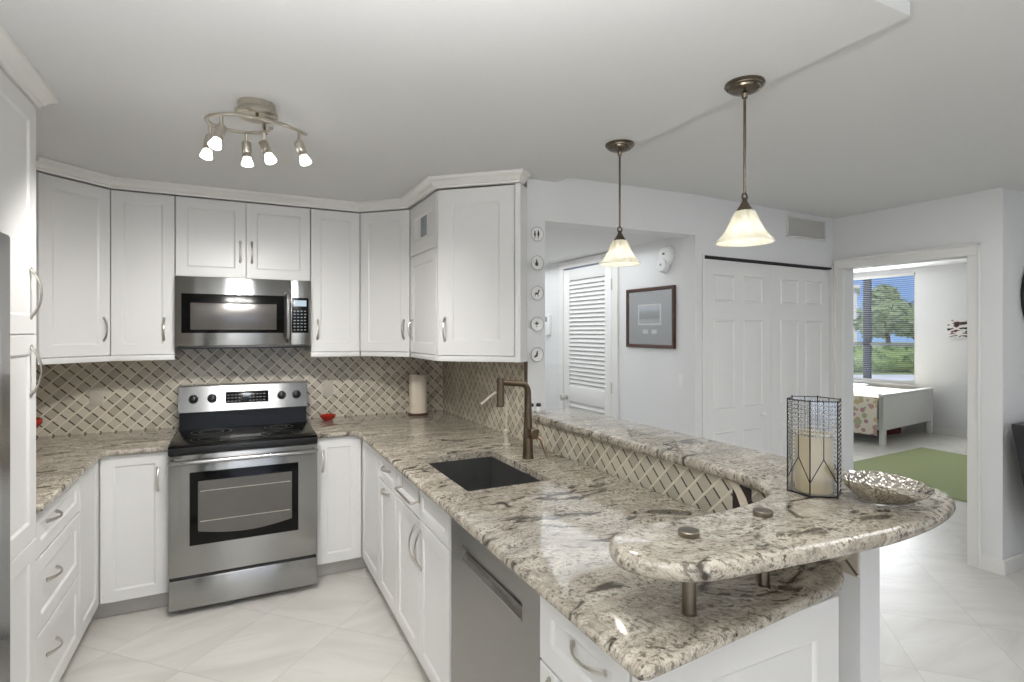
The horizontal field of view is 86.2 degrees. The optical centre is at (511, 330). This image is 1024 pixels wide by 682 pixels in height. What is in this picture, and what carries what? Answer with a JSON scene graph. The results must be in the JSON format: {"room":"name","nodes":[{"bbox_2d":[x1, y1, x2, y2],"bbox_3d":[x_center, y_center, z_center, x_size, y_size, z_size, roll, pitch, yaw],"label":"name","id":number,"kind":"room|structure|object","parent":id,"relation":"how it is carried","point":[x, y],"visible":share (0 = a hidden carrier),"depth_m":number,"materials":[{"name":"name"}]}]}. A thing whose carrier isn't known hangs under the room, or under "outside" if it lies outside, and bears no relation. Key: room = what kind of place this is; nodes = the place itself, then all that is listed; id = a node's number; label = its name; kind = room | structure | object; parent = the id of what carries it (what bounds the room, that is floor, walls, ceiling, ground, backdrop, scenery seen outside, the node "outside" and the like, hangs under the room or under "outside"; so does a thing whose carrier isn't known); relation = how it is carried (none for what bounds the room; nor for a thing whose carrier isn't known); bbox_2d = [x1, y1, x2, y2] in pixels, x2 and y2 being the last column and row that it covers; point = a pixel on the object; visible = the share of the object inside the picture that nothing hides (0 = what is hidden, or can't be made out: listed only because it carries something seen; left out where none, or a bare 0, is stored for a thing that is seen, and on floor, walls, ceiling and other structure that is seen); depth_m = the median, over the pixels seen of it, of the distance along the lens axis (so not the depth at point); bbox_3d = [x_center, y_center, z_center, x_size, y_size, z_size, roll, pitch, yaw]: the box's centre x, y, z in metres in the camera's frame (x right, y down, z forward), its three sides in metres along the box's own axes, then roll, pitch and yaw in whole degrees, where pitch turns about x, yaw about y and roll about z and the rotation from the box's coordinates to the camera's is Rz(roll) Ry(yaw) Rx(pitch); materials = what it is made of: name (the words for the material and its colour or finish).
{"room":"kitchen","nodes":[
{"label":"kitchen","id":0,"kind":"room"},
{"bbox_2d":[0,0,1023,218],"bbox_3d":[3.130,-0.975,-1.231,9.700,0.210,13.600,0,0,-27],"label":"ceiling","id":1,"kind":"structure","parent":0,"point":[387,96],"depth_m":2.02,"materials":[{"name":"paint"}]},
{"bbox_2d":[199,97,311,166],"bbox_3d":[-0.991,-0.764,2.126,0.395,0.211,0.219,0,0,-27],"label":"track light","id":2,"kind":"object","parent":1,"relation":"attached to","point":[249,109],"visible":1,"depth_m":2.09,"materials":[{"name":"silver metal"}]},
{"bbox_2d":[599,139,640,266],"bbox_3d":[0.502,-0.590,2.548,0.194,0.560,0.191,0,0,-27],"label":"pendant light","id":3,"kind":"object","parent":1,"relation":"hanging from","point":[619,254],"visible":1,"depth_m":2.52,"materials":[{"name":"white glass"}]},
{"bbox_2d":[716,75,774,246],"bbox_3d":[0.819,-0.590,1.924,0.194,0.560,0.191,0,0,-27],"label":"pendant light","id":4,"kind":"object","parent":1,"relation":"hanging from","point":[745,228],"visible":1,"depth_m":1.90,"materials":[{"name":"white glass"}]},
{"bbox_2d":[59,428,1023,681],"bbox_3d":[3.846,1.600,0.580,12.600,0.120,16.400,0,0,-27],"label":"floor","id":5,"kind":"structure","parent":0,"point":[943,618],"depth_m":2.79,"materials":[{"name":"tile"}]},
{"bbox_2d":[0,232,9,681],"bbox_3d":[-1.446,0.640,0.932,0.767,1.800,0.900,0,0,-27],"label":"refrigerator","id":6,"kind":"object","parent":5,"relation":"on","point":[4,238],"visible":1,"depth_m":1.44,"materials":[{"name":"metal"}]},
{"bbox_2d":[0,69,42,681],"bbox_3d":[-1.840,0.365,1.587,0.640,2.350,0.572,0,0,-27],"label":"pantry cabinet","id":7,"kind":"object","parent":5,"relation":"on","point":[17,113],"visible":0.94,"depth_m":1.85,"materials":[{"name":"white wood"}]},
{"bbox_2d":[0,23,59,108],"bbox_3d":[-1.639,-0.841,1.196,0.658,0.057,1.605,0,0,-27],"label":"trim","id":8,"kind":"structure","parent":7,"relation":"on","point":[14,63],"depth_m":1.78,"materials":[{"name":"white paint"}]},
{"bbox_2d":[35,477,79,681],"bbox_3d":[-2.111,1.099,2.121,0.640,0.883,0.610,0,0,-27],"label":"base cabinet","id":9,"kind":"object","parent":5,"relation":"on","point":[57,536],"visible":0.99,"depth_m":2.23,"materials":[{"name":"white wood"}]},
{"bbox_2d":[79,451,168,639],"bbox_3d":[-2.350,1.099,2.909,0.920,0.883,1.010,0,0,-27],"label":"base cabinet","id":10,"kind":"object","parent":5,"relation":"on","point":[123,512],"visible":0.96,"depth_m":2.92,"materials":[{"name":"white wood"}]},
{"bbox_2d":[36,427,178,511],"bbox_3d":[-2.212,0.641,2.634,0.919,0.030,1.627,0,0,-27],"label":"countertop","id":11,"kind":"structure","parent":10,"relation":"on","point":[61,460],"depth_m":2.89,"materials":[{"name":"stone"}]},
{"bbox_2d":[36,417,42,428],"bbox_3d":[-2.693,0.512,3.036,0.136,0.228,0.136,0,0,-27],"label":"dish","id":12,"kind":"object","parent":11,"relation":"on","point":[39,421],"visible":0.1,"depth_m":3.05,"materials":[{"name":"red ceramic"}]},
{"bbox_2d":[167,380,317,611],"bbox_3d":[-1.642,0.944,3.377,0.757,1.192,0.786,0,0,-27],"label":"range","id":13,"kind":"object","parent":5,"relation":"on","point":[242,463],"visible":1,"depth_m":3.12,"materials":[{"name":"metal"}]},
{"bbox_2d":[168,421,317,455],"bbox_3d":[-1.654,0.643,3.401,0.757,0.049,0.733,0,0,-27],"label":"cooktop","id":14,"kind":"object","parent":13,"relation":"in","point":[260,436],"depth_m":3.20,"materials":[{"name":"black glass"}]},
{"bbox_2d":[316,436,379,586],"bbox_3d":[-0.770,1.099,3.652,1.034,0.883,1.093,0,0,-27],"label":"base cabinet","id":15,"kind":"object","parent":5,"relation":"on","point":[348,477],"visible":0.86,"depth_m":3.41,"materials":[{"name":"white wood"}]},
{"bbox_2d":[306,410,843,680],"bbox_3d":[-0.264,0.641,2.637,1.037,0.030,3.364,0,0,-27],"label":"countertop","id":16,"kind":"structure","parent":15,"relation":"on","point":[555,532],"depth_m":1.62,"materials":[{"name":"stone"}]},
{"bbox_2d":[319,414,335,420],"bbox_3d":[-1.296,0.608,3.846,0.112,0.036,0.112,0,0,-27],"label":"dish","id":17,"kind":"object","parent":16,"relation":"on","point":[326,417],"visible":1,"depth_m":3.82,"materials":[{"name":"red glass"}]},
{"bbox_2d":[408,373,428,415],"bbox_3d":[-0.706,0.470,4.108,0.156,0.311,0.156,0,0,-27],"label":"paper towel roll","id":18,"kind":"object","parent":16,"relation":"on","point":[417,382],"visible":1,"depth_m":4.05,"materials":[{"name":"white paper"}]},
{"bbox_2d":[429,456,539,490],"bbox_3d":[-0.139,0.750,2.496,0.406,0.188,0.644,0,0,-27],"label":"sink","id":19,"kind":"object","parent":16,"relation":"in","point":[473,474],"visible":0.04,"depth_m":2.79,"materials":[{"name":"black metal"}]},
{"bbox_2d":[480,391,510,445],"bbox_3d":[-0.073,0.475,2.919,0.069,0.302,0.236,0,0,33],"label":"water tap","id":20,"kind":"object","parent":16,"relation":"on","point":[506,431],"visible":0.86,"depth_m":2.99,"materials":[{"name":"silver metal"}]},
{"bbox_2d":[497,377,547,459],"bbox_3d":[0.050,0.424,2.667,0.248,0.404,0.116,0,0,0],"label":"kitchen faucet","id":21,"kind":"object","parent":16,"relation":"on","point":[530,433],"visible":1,"depth_m":2.67,"materials":[{"name":"brown metal"}]},
{"bbox_2d":[678,526,699,616],"bbox_3d":[0.392,0.533,1.213,0.046,0.185,0.046,0,0,-27],"label":"support post","id":22,"kind":"object","parent":16,"relation":"on","point":[688,589],"visible":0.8,"depth_m":1.20,"materials":[{"name":"metal"}]},
{"bbox_2d":[753,507,772,587],"bbox_3d":[0.618,0.533,1.349,0.046,0.185,0.046,0,0,-27],"label":"support post","id":23,"kind":"object","parent":16,"relation":"on","point":[762,579],"visible":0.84,"depth_m":1.33,"materials":[{"name":"metal"}]},
{"bbox_2d":[379,454,396,617],"bbox_3d":[-0.342,1.099,3.051,0.785,0.883,0.362,0,0,-27],"label":"base cabinet","id":24,"kind":"object","parent":5,"relation":"on","point":[387,472],"visible":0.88,"depth_m":2.89,"materials":[{"name":"white wood"}]},
{"bbox_2d":[396,469,450,681],"bbox_3d":[-0.086,1.099,2.540,0.785,0.883,0.773,0,0,-27],"label":"base cabinet","id":25,"kind":"object","parent":5,"relation":"on","point":[423,529],"visible":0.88,"depth_m":2.32,"materials":[{"name":"white wood"}]},
{"bbox_2d":[394,475,419,504],"bbox_3d":[-0.469,0.702,2.471,0.066,0.088,0.278,0,0,-27],"label":"door towel bar","id":26,"kind":"object","parent":25,"relation":"attached to","point":[401,486],"visible":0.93,"depth_m":2.40,"materials":[{"name":"silver metal"}]},
{"bbox_2d":[451,517,541,681],"bbox_3d":[0.181,1.101,1.860,0.583,0.878,0.667,0,0,-27],"label":"dishwasher","id":27,"kind":"object","parent":5,"relation":"on","point":[495,613],"visible":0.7,"depth_m":1.73,"materials":[{"name":"silver metal"}]},
{"bbox_2d":[540,595,631,681],"bbox_3d":[0.409,1.099,1.387,0.640,0.883,0.366,0,0,-27],"label":"base cabinet","id":28,"kind":"object","parent":5,"relation":"on","point":[567,654],"visible":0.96,"depth_m":1.30,"materials":[{"name":"white wood"}]},
{"bbox_2d":[632,594,838,681],"bbox_3d":[0.567,1.099,1.295,0.766,0.883,0.112,0,0,-27],"label":"end panel","id":29,"kind":"object","parent":5,"relation":"on","point":[803,646],"visible":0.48,"depth_m":1.27,"materials":[{"name":"white wood"}]},
{"bbox_2d":[877,427,900,434],"bbox_3d":[5.677,1.475,8.258,0.340,0.130,0.200,0,0,-27],"label":"bag","id":30,"kind":"object","parent":5,"relation":"on","point":[895,430],"visible":0.38,"depth_m":8.17,"materials":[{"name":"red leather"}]},
{"bbox_2d":[853,383,933,445],"bbox_3d":[5.089,0.990,8.629,1.734,1.100,2.072,0,0,-34],"label":"bed","id":31,"kind":"object","parent":5,"relation":"on","point":[882,409],"visible":0.44,"depth_m":7.59,"materials":[{"name":"wood"}]},
{"bbox_2d":[853,383,867,386],"bbox_3d":[4.955,0.880,8.822,1.690,0.024,0.720,0,0,-34],"label":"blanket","id":32,"kind":"object","parent":31,"relation":"on","point":[854,384],"depth_m":8.88,"materials":[{"name":"white fabric"}]},
{"bbox_2d":[853,447,966,501],"bbox_3d":[4.847,1.532,5.759,2.220,0.013,2.070,0,0,-27],"label":"area rug","id":33,"kind":"object","parent":5,"relation":"on","point":[946,472],"visible":0.33,"depth_m":6.12,"materials":[{"name":"green carpet"}]},
{"bbox_2d":[1011,422,1023,485],"bbox_3d":[3.495,1.058,3.208,0.630,0.966,0.675,0,0,-27],"label":"lounge chair","id":34,"kind":"object","parent":5,"relation":"on","point":[1017,428],"visible":1,"depth_m":3.34,"materials":[{"name":"leather"}]},
{"bbox_2d":[565,252,606,269],"bbox_3d":[0.693,-0.613,4.787,0.080,0.075,0.745,0,0,-27],"label":"lintel","id":35,"kind":"object","parent":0,"point":[606,252],"visible":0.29,"depth_m":4.87,"materials":[{"name":"paint"}]},
{"bbox_2d":[545,225,675,264],"bbox_3d":[0.047,-0.865,4.814,1.212,0.430,2.830,0,0,-27],"label":"ceiling","id":36,"kind":"structure","parent":0,"point":[562,244],"depth_m":3.97,"materials":[{"name":"paint"}]},
{"bbox_2d":[545,237,681,432],"bbox_3d":[0.607,0.445,4.959,0.080,2.190,2.870,0,0,-27],"label":"wall","id":37,"kind":"structure","parent":0,"point":[649,394],"depth_m":4.11,"materials":[{"name":"paint"}]},
{"bbox_2d":[545,315,550,334],"bbox_3d":[0.346,-0.060,5.360,0.030,0.200,0.100,0,0,-27],"label":"thermostat","id":38,"kind":"object","parent":37,"relation":"attached to","point":[547,317],"visible":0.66,"depth_m":5.32,"materials":[{"name":"white plastic"}]},
{"bbox_2d":[560,264,611,416],"bbox_3d":[0.630,0.484,4.748,0.098,2.088,0.744,0,0,-27],"label":"door","id":39,"kind":"structure","parent":37,"relation":"in","point":[587,290],"depth_m":4.75,"materials":[{"name":"white paint"}]},
{"bbox_2d":[559,253,618,418],"bbox_3d":[0.649,0.450,4.765,0.018,2.180,0.885,0,0,-27],"label":"trim","id":40,"kind":"structure","parent":37,"relation":"attached to","point":[598,258],"depth_m":4.42,"materials":[{"name":"white paint"}]},
{"bbox_2d":[626,285,675,348],"bbox_3d":[1.012,-0.098,4.033,0.024,0.444,0.524,0,0,-27],"label":"framed picture","id":41,"kind":"object","parent":37,"relation":"attached to","point":[651,311],"visible":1,"depth_m":4.01,"materials":[{"name":"brown wood"}]},
{"bbox_2d":[656,246,674,272],"bbox_3d":[1.080,-0.508,3.869,0.049,0.190,0.151,0,0,-27],"label":"smoke detector","id":42,"kind":"object","parent":37,"relation":"attached to","point":[666,254],"visible":1,"depth_m":3.85,"materials":[{"name":"white plastic"}]},
{"bbox_2d":[545,177,694,237],"bbox_3d":[0.714,-0.773,3.474,1.213,0.270,0.123,0,0,-25],"label":"wall header","id":43,"kind":"structure","parent":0,"point":[569,202],"depth_m":3.38,"materials":[{"name":"paint"}]},
{"bbox_2d":[682,195,703,437],"bbox_3d":[1.227,0.316,3.707,0.085,2.448,0.110,0,0,-30],"label":"wall","id":44,"kind":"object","parent":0,"point":[692,246],"visible":0.43,"depth_m":3.66,"materials":[{"name":"paint"}]},
{"bbox_2d":[523,179,879,681],"bbox_3d":[-0.082,0.335,3.585,0.118,2.410,4.713,0,0,-27],"label":"wall","id":45,"kind":"structure","parent":0,"point":[859,598],"depth_m":1.49,"materials":[{"name":"paint"}]},
{"bbox_2d":[36,157,531,212],"bbox_3d":[-1.191,-0.841,3.282,2.545,0.057,0.918,0,0,-5],"label":"trim","id":46,"kind":"structure","parent":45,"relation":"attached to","point":[430,184],"depth_m":3.20,"materials":[{"name":"white paint"}]},
{"bbox_2d":[359,209,410,356],"bbox_3d":[-0.735,-0.319,3.937,0.716,0.981,0.614,0,0,-27],"label":"upper cabinet","id":47,"kind":"object","parent":45,"relation":"attached to","point":[385,257],"visible":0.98,"depth_m":3.69,"materials":[{"name":"white wood"}]},
{"bbox_2d":[407,191,438,360],"bbox_3d":[-0.369,-0.319,3.468,0.480,0.981,0.535,0,0,-27],"label":"upper cabinet","id":48,"kind":"object","parent":45,"relation":"attached to","point":[423,322],"visible":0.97,"depth_m":3.34,"materials":[{"name":"white wood"}]},
{"bbox_2d":[438,183,526,361],"bbox_3d":[-0.152,-0.319,3.085,0.446,0.981,0.340,0,0,-27],"label":"upper cabinet","id":49,"kind":"object","parent":45,"relation":"attached to","point":[482,231],"visible":1,"depth_m":3.06,"materials":[{"name":"white wood"}]},
{"bbox_2d":[443,355,523,440],"bbox_3d":[-0.234,0.380,3.749,0.008,0.520,1.404,0,0,-27],"label":"backsplash","id":50,"kind":"structure","parent":45,"relation":"attached to","point":[468,377],"depth_m":3.62,"materials":[{"name":"tile"}]},
{"bbox_2d":[480,385,484,401],"bbox_3d":[-0.198,0.420,3.657,0.009,0.116,0.072,0,0,-27],"label":"light switch","id":51,"kind":"object","parent":50,"relation":"attached to","point":[482,387],"visible":0.88,"depth_m":3.65,"materials":[{"name":"beige plastic"}]},
{"bbox_2d":[524,361,527,401],"bbox_3d":[0.079,0.400,3.117,0.018,0.456,0.009,0,0,-27],"label":"trim","id":52,"kind":"structure","parent":45,"relation":"attached to","point":[526,362],"depth_m":3.11,"materials":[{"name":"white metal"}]},
{"bbox_2d":[531,255,543,269],"bbox_3d":[0.143,-0.390,3.136,0.086,0.086,0.016,0,0,-27],"label":"wall plate","id":53,"kind":"object","parent":45,"relation":"attached to","point":[537,262],"visible":1,"depth_m":3.14,"materials":[{"name":"white plastic"}]},
{"bbox_2d":[531,317,543,331],"bbox_3d":[0.143,-0.040,3.136,0.086,0.086,0.016,0,0,-27],"label":"wall plate","id":54,"kind":"object","parent":45,"relation":"attached to","point":[537,323],"visible":1,"depth_m":3.14,"materials":[{"name":"white ceramic"}]},
{"bbox_2d":[531,286,543,300],"bbox_3d":[0.143,-0.217,3.136,0.086,0.086,0.016,0,0,-27],"label":"wall plate","id":55,"kind":"object","parent":45,"relation":"attached to","point":[537,293],"visible":1,"depth_m":3.14,"materials":[{"name":"white ceramic"}]},
{"bbox_2d":[531,347,543,361],"bbox_3d":[0.143,0.135,3.136,0.086,0.086,0.016,0,0,-27],"label":"wall plate","id":56,"kind":"object","parent":45,"relation":"attached to","point":[537,354],"visible":1,"depth_m":3.14,"materials":[{"name":"white plastic"}]},
{"bbox_2d":[531,227,543,241],"bbox_3d":[0.143,-0.555,3.136,0.086,0.086,0.016,0,0,-27],"label":"wall plate","id":57,"kind":"object","parent":45,"relation":"attached to","point":[537,234],"visible":1,"depth_m":3.14,"materials":[{"name":"white plastic"}]},
{"bbox_2d":[532,420,858,577],"bbox_3d":[0.506,0.575,2.286,0.008,0.161,1.859,0,0,-27],"label":"backsplash","id":58,"kind":"structure","parent":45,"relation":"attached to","point":[709,493],"depth_m":2.17,"materials":[{"name":"tile"}]},
{"bbox_2d":[729,481,751,508],"bbox_3d":[0.745,0.546,1.784,0.012,0.097,0.089,0,0,-27],"label":"wall outlet","id":59,"kind":"object","parent":58,"relation":"attached to","point":[741,495],"visible":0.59,"depth_m":1.78,"materials":[{"name":"brown plastic"}]},
{"bbox_2d":[522,408,955,581],"bbox_3d":[0.352,0.473,2.116,1.122,0.039,2.021,0,0,-27],"label":"countertop","id":60,"kind":"structure","parent":45,"relation":"on","point":[736,542],"depth_m":1.30,"materials":[{"name":"stone"}]},
{"bbox_2d":[536,403,540,411],"bbox_3d":[0.150,0.429,3.082,0.028,0.049,0.028,0,0,-27],"label":"spice shaker","id":61,"kind":"object","parent":60,"relation":"on","point":[538,408],"visible":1,"depth_m":3.07,"materials":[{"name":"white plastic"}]},
{"bbox_2d":[787,395,840,498],"bbox_3d":[0.852,0.322,1.544,0.127,0.265,0.146,0,0,36],"label":"candle holder","id":62,"kind":"object","parent":60,"relation":"on","point":[790,485],"visible":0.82,"depth_m":1.52,"materials":[{"name":"black metal"}]},
{"bbox_2d":[795,428,833,494],"bbox_3d":[0.852,0.361,1.544,0.096,0.175,0.096,0,0,-27],"label":"pillar candle","id":63,"kind":"object","parent":62,"relation":"in","point":[822,483],"visible":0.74,"depth_m":1.50,"materials":[{"name":"wax"}]},
{"bbox_2d":[840,471,935,504],"bbox_3d":[0.978,0.417,1.427,0.227,0.065,0.172,0,0,-3],"label":"bowl","id":64,"kind":"object","parent":60,"relation":"on","point":[883,488],"visible":1,"depth_m":1.42,"materials":[{"name":"silver metal"}]},
{"bbox_2d":[704,196,830,267],"bbox_3d":[1.904,-0.709,4.094,1.475,0.398,0.110,0,0,-30],"label":"wall closet header","id":65,"kind":"structure","parent":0,"point":[718,213],"depth_m":4.03,"materials":[{"name":"paint"}]},
{"bbox_2d":[705,259,771,453],"bbox_3d":[1.609,0.519,3.871,0.735,2.018,0.068,0,0,-30],"label":"door","id":66,"kind":"structure","parent":65,"relation":"in","point":[738,295],"depth_m":3.88,"materials":[{"name":"white paint"}]},
{"bbox_2d":[702,253,833,437],"bbox_3d":[1.939,0.510,4.043,1.525,2.060,0.014,0,0,-30],"label":"trim","id":67,"kind":"structure","parent":65,"relation":"attached to","point":[703,254],"depth_m":3.67,"materials":[{"name":"white paint"}]},
{"bbox_2d":[705,255,831,269],"bbox_3d":[1.920,-0.503,4.065,1.485,0.014,0.056,0,0,-30],"label":"trim","id":68,"kind":"structure","parent":65,"relation":"attached to","point":[706,256],"depth_m":4.02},
{"bbox_2d":[772,265,828,458],"bbox_3d":[2.240,0.519,4.251,0.735,2.018,0.037,0,0,-30],"label":"door","id":69,"kind":"structure","parent":65,"relation":"in","point":[800,296],"depth_m":4.22,"materials":[{"name":"white paint"}]},
{"bbox_2d":[787,215,825,241],"bbox_3d":[2.290,-0.795,4.244,0.500,0.164,0.012,0,0,-30],"label":"air vent","id":70,"kind":"object","parent":65,"relation":"in","point":[797,227],"visible":1,"depth_m":4.24,"materials":[{"name":"metal"}]},
{"bbox_2d":[829,219,832,430],"bbox_3d":[2.582,0.316,4.482,0.088,2.448,0.110,0,0,-30],"label":"wall","id":71,"kind":"structure","parent":0,"point":[831,219],"depth_m":4.42,"materials":[{"name":"paint"}]},
{"bbox_2d":[833,217,852,469],"bbox_3d":[1.828,0.260,6.118,0.120,2.560,3.888,0,0,-27],"label":"wall","id":72,"kind":"structure","parent":0,"point":[838,223],"depth_m":4.38,"materials":[{"name":"paint"}]},
{"bbox_2d":[834,242,980,568],"bbox_3d":[2.818,0.483,3.974,0.026,2.114,0.976,0,0,-27],"label":"trim","id":73,"kind":"structure","parent":72,"relation":"attached to","point":[972,251],"depth_m":3.59,"materials":[{"name":"white paint"}]},
{"bbox_2d":[853,268,914,277],"bbox_3d":[5.984,-0.968,9.166,0.100,0.105,1.450,0,0,-27],"label":"lintel","id":74,"kind":"object","parent":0,"point":[909,270],"visible":0.43,"depth_m":8.90,"materials":[{"name":"paint"}]},
{"bbox_2d":[853,382,914,388],"bbox_3d":[5.984,1.188,9.166,0.100,0.705,1.450,0,0,-27],"label":"window sill","id":75,"kind":"structure","parent":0,"point":[869,384],"depth_m":8.86,"materials":[{"name":"paint"}]},
{"bbox_2d":[853,272,916,386],"bbox_3d":[5.971,-0.025,9.160,0.130,1.780,1.510,0,0,-27],"label":"window","id":76,"kind":"structure","parent":75,"relation":"attached to","point":[867,330],"depth_m":9.04,"materials":[{"name":"white paint"}]},
{"bbox_2d":[844,194,967,268],"bbox_3d":[2.882,-0.758,4.009,0.120,0.524,0.827,0,0,-27],"label":"wall","id":77,"kind":"structure","parent":0,"point":[942,222],"depth_m":3.94,"materials":[{"name":"paint"}]},
{"bbox_2d":[853,258,966,273],"bbox_3d":[4.326,-1.030,6.924,5.070,0.100,4.880,0,0,-27],"label":"ceiling","id":78,"kind":"structure","parent":0,"point":[964,260],"depth_m":8.19,"materials":[{"name":"paint"}]},
{"bbox_2d":[915,263,966,430],"bbox_3d":[6.974,0.260,7.185,0.100,2.560,2.980,0,0,-27],"label":"wall","id":79,"kind":"structure","parent":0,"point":[940,291],"depth_m":8.18,"materials":[{"name":"paint"}]},
{"bbox_2d":[901,424,966,437],"bbox_3d":[6.520,1.492,7.964,0.015,0.095,4.780,0,0,-27],"label":"baseboard","id":80,"kind":"structure","parent":79,"relation":"attached to","point":[938,430],"depth_m":8.18,"materials":[{"name":"white paint"}]},
{"bbox_2d":[947,320,966,337],"bbox_3d":[6.580,-0.035,7.826,0.032,0.260,0.600,0,0,-27],"label":"wall art","id":81,"kind":"object","parent":79,"relation":"attached to","point":[955,328],"visible":0.44,"depth_m":7.97,"materials":[{"name":"fabric"}]},
{"bbox_2d":[968,187,1011,559],"bbox_3d":[3.107,0.316,3.558,0.120,2.448,0.182,0,0,-27],"label":"wall","id":82,"kind":"structure","parent":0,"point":[989,211],"depth_m":3.49,"materials":[{"name":"paint"}]},
{"bbox_2d":[981,554,1004,575],"bbox_3d":[3.066,1.492,3.491,0.014,0.095,0.125,0,0,-27],"label":"baseboard","id":83,"kind":"structure","parent":82,"relation":"attached to","point":[994,565],"depth_m":3.48,"materials":[{"name":"white paint"}]},
{"bbox_2d":[1012,189,1023,556],"bbox_3d":[5.443,0.260,4.689,5.070,2.560,0.117,0,0,-27],"label":"wall","id":84,"kind":"structure","parent":0,"point":[1017,196],"depth_m":3.54,"materials":[{"name":"paint"}]},
{"bbox_2d":[1003,553,1023,575],"bbox_3d":[4.301,1.492,4.045,2.690,0.095,0.014,0,0,-27],"label":"baseboard","id":85,"kind":"structure","parent":84,"relation":"attached to","point":[1015,563],"depth_m":3.49,"materials":[{"name":"white paint"}]},
{"bbox_2d":[1021,275,1023,314],"bbox_3d":[3.539,-0.235,3.656,0.544,0.544,0.028,0,0,-27],"label":"round mirror","id":86,"kind":"object","parent":84,"relation":"attached to","point":[1022,285],"visible":1,"depth_m":3.54,"materials":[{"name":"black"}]},
{"bbox_3d":[-1.862,0.335,3.804,2.870,2.410,0.130,0,0,-27],"label":"wall","id":87,"kind":"structure","parent":0,"visible":0},
{"bbox_2d":[111,190,179,360],"bbox_3d":[-2.219,-0.319,3.326,0.315,0.981,0.382,0,0,-27],"label":"upper cabinet","id":88,"kind":"object","parent":87,"relation":"attached to","point":[143,225],"visible":1,"depth_m":3.19,"materials":[{"name":"white wood"}]},
{"bbox_2d":[36,348,442,436],"bbox_3d":[-1.769,0.380,3.772,2.732,0.520,0.010,0,0,-27],"label":"backsplash","id":89,"kind":"structure","parent":87,"relation":"attached to","point":[138,395],"depth_m":3.62,"materials":[{"name":"tile"}]},
{"bbox_2d":[90,387,103,405],"bbox_3d":[-2.557,0.405,3.368,0.072,0.116,0.009,0,0,-27],"label":"power outlet","id":90,"kind":"object","parent":89,"relation":"attached to","point":[96,393],"visible":1,"depth_m":3.37,"materials":[{"name":"beige plastic"}]},
{"bbox_2d":[323,380,332,395],"bbox_3d":[-1.336,0.415,3.978,0.072,0.116,0.009,0,0,-27],"label":"power outlet","id":91,"kind":"object","parent":89,"relation":"attached to","point":[327,384],"visible":1,"depth_m":3.97,"materials":[{"name":"beige plastic"}]},
{"bbox_2d":[176,196,309,280],"bbox_3d":[-1.736,-0.569,3.567,0.758,0.481,0.382,0,0,-27],"label":"upper cabinet","id":92,"kind":"object","parent":87,"relation":"attached to","point":[215,238],"visible":0.98,"depth_m":3.41,"materials":[{"name":"white wood"}]},
{"bbox_2d":[175,276,310,348],"bbox_3d":[-1.717,-0.108,3.527,0.754,0.432,0.464,0,0,-27],"label":"microwave oven","id":93,"kind":"object","parent":92,"relation":"attached to","point":[211,312],"visible":1,"depth_m":3.35,"materials":[{"name":"metal"}]},
{"bbox_2d":[305,209,359,356],"bbox_3d":[-1.252,-0.319,3.809,0.316,0.981,0.382,0,0,-27],"label":"upper cabinet","id":94,"kind":"object","parent":87,"relation":"attached to","point":[334,235],"visible":0.99,"depth_m":3.67,"materials":[{"name":"white wood"}]},
{"label":"outside","id":95,"kind":"structure","parent":0,"visible":0},
{"bbox_2d":[853,341,913,381],"bbox_3d":[38.045,1.815,35.778,79.950,0.250,90.000,0,0,-27],"label":"ground","id":96,"kind":"structure","parent":95,"point":[874,346],"depth_m":22.27,"materials":[{"name":"green plant"}]},
{"bbox_2d":[853,285,859,348],"bbox_3d":[17.455,-0.410,34.287,7.350,4.200,6.400,0,0,32],"label":"apartment building","id":97,"kind":"structure","parent":96,"relation":"on","point":[854,286],"depth_m":29.93,"materials":[{"name":"white paint"}]},
{"bbox_2d":[853,283,913,342],"bbox_3d":[17.352,-0.253,24.931,2.727,3.899,3.203,0,0,-27],"label":"broadleaf tree","id":98,"kind":"object","parent":96,"relation":"on","point":[884,314],"visible":0.6,"depth_m":24.59,"materials":[{"name":"green plant"}]},
{"bbox_2d":[853,346,913,372],"bbox_3d":[15.792,1.157,22.549,5.969,1.356,1.579,0,0,-1],"label":"hedge","id":99,"kind":"object","parent":96,"relation":"on","point":[890,356],"visible":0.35,"depth_m":22.07,"materials":[{"name":"green plant"}]},
{"bbox_3d":[-2.014,0.316,1.045,0.130,2.448,4.670,0,0,-27],"label":"wall","id":100,"kind":"structure","parent":0,"visible":0},
{"bbox_2d":[29,172,110,364],"bbox_3d":[-2.578,-0.319,3.022,0.609,0.981,0.605,0,0,-27],"label":"upper cabinet","id":101,"kind":"object","parent":100,"relation":"attached to","point":[73,218],"visible":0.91,"depth_m":2.93,"materials":[{"name":"white wood"}]},
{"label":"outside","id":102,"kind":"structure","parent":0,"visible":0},
{"bbox_2d":[853,375,913,380],"bbox_3d":[13.656,1.675,19.656,4.450,0.029,2.290,0,0,0],"label":"path","id":103,"kind":"structure","parent":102,"point":[891,377],"depth_m":19.53,"materials":[{"name":"concrete"}]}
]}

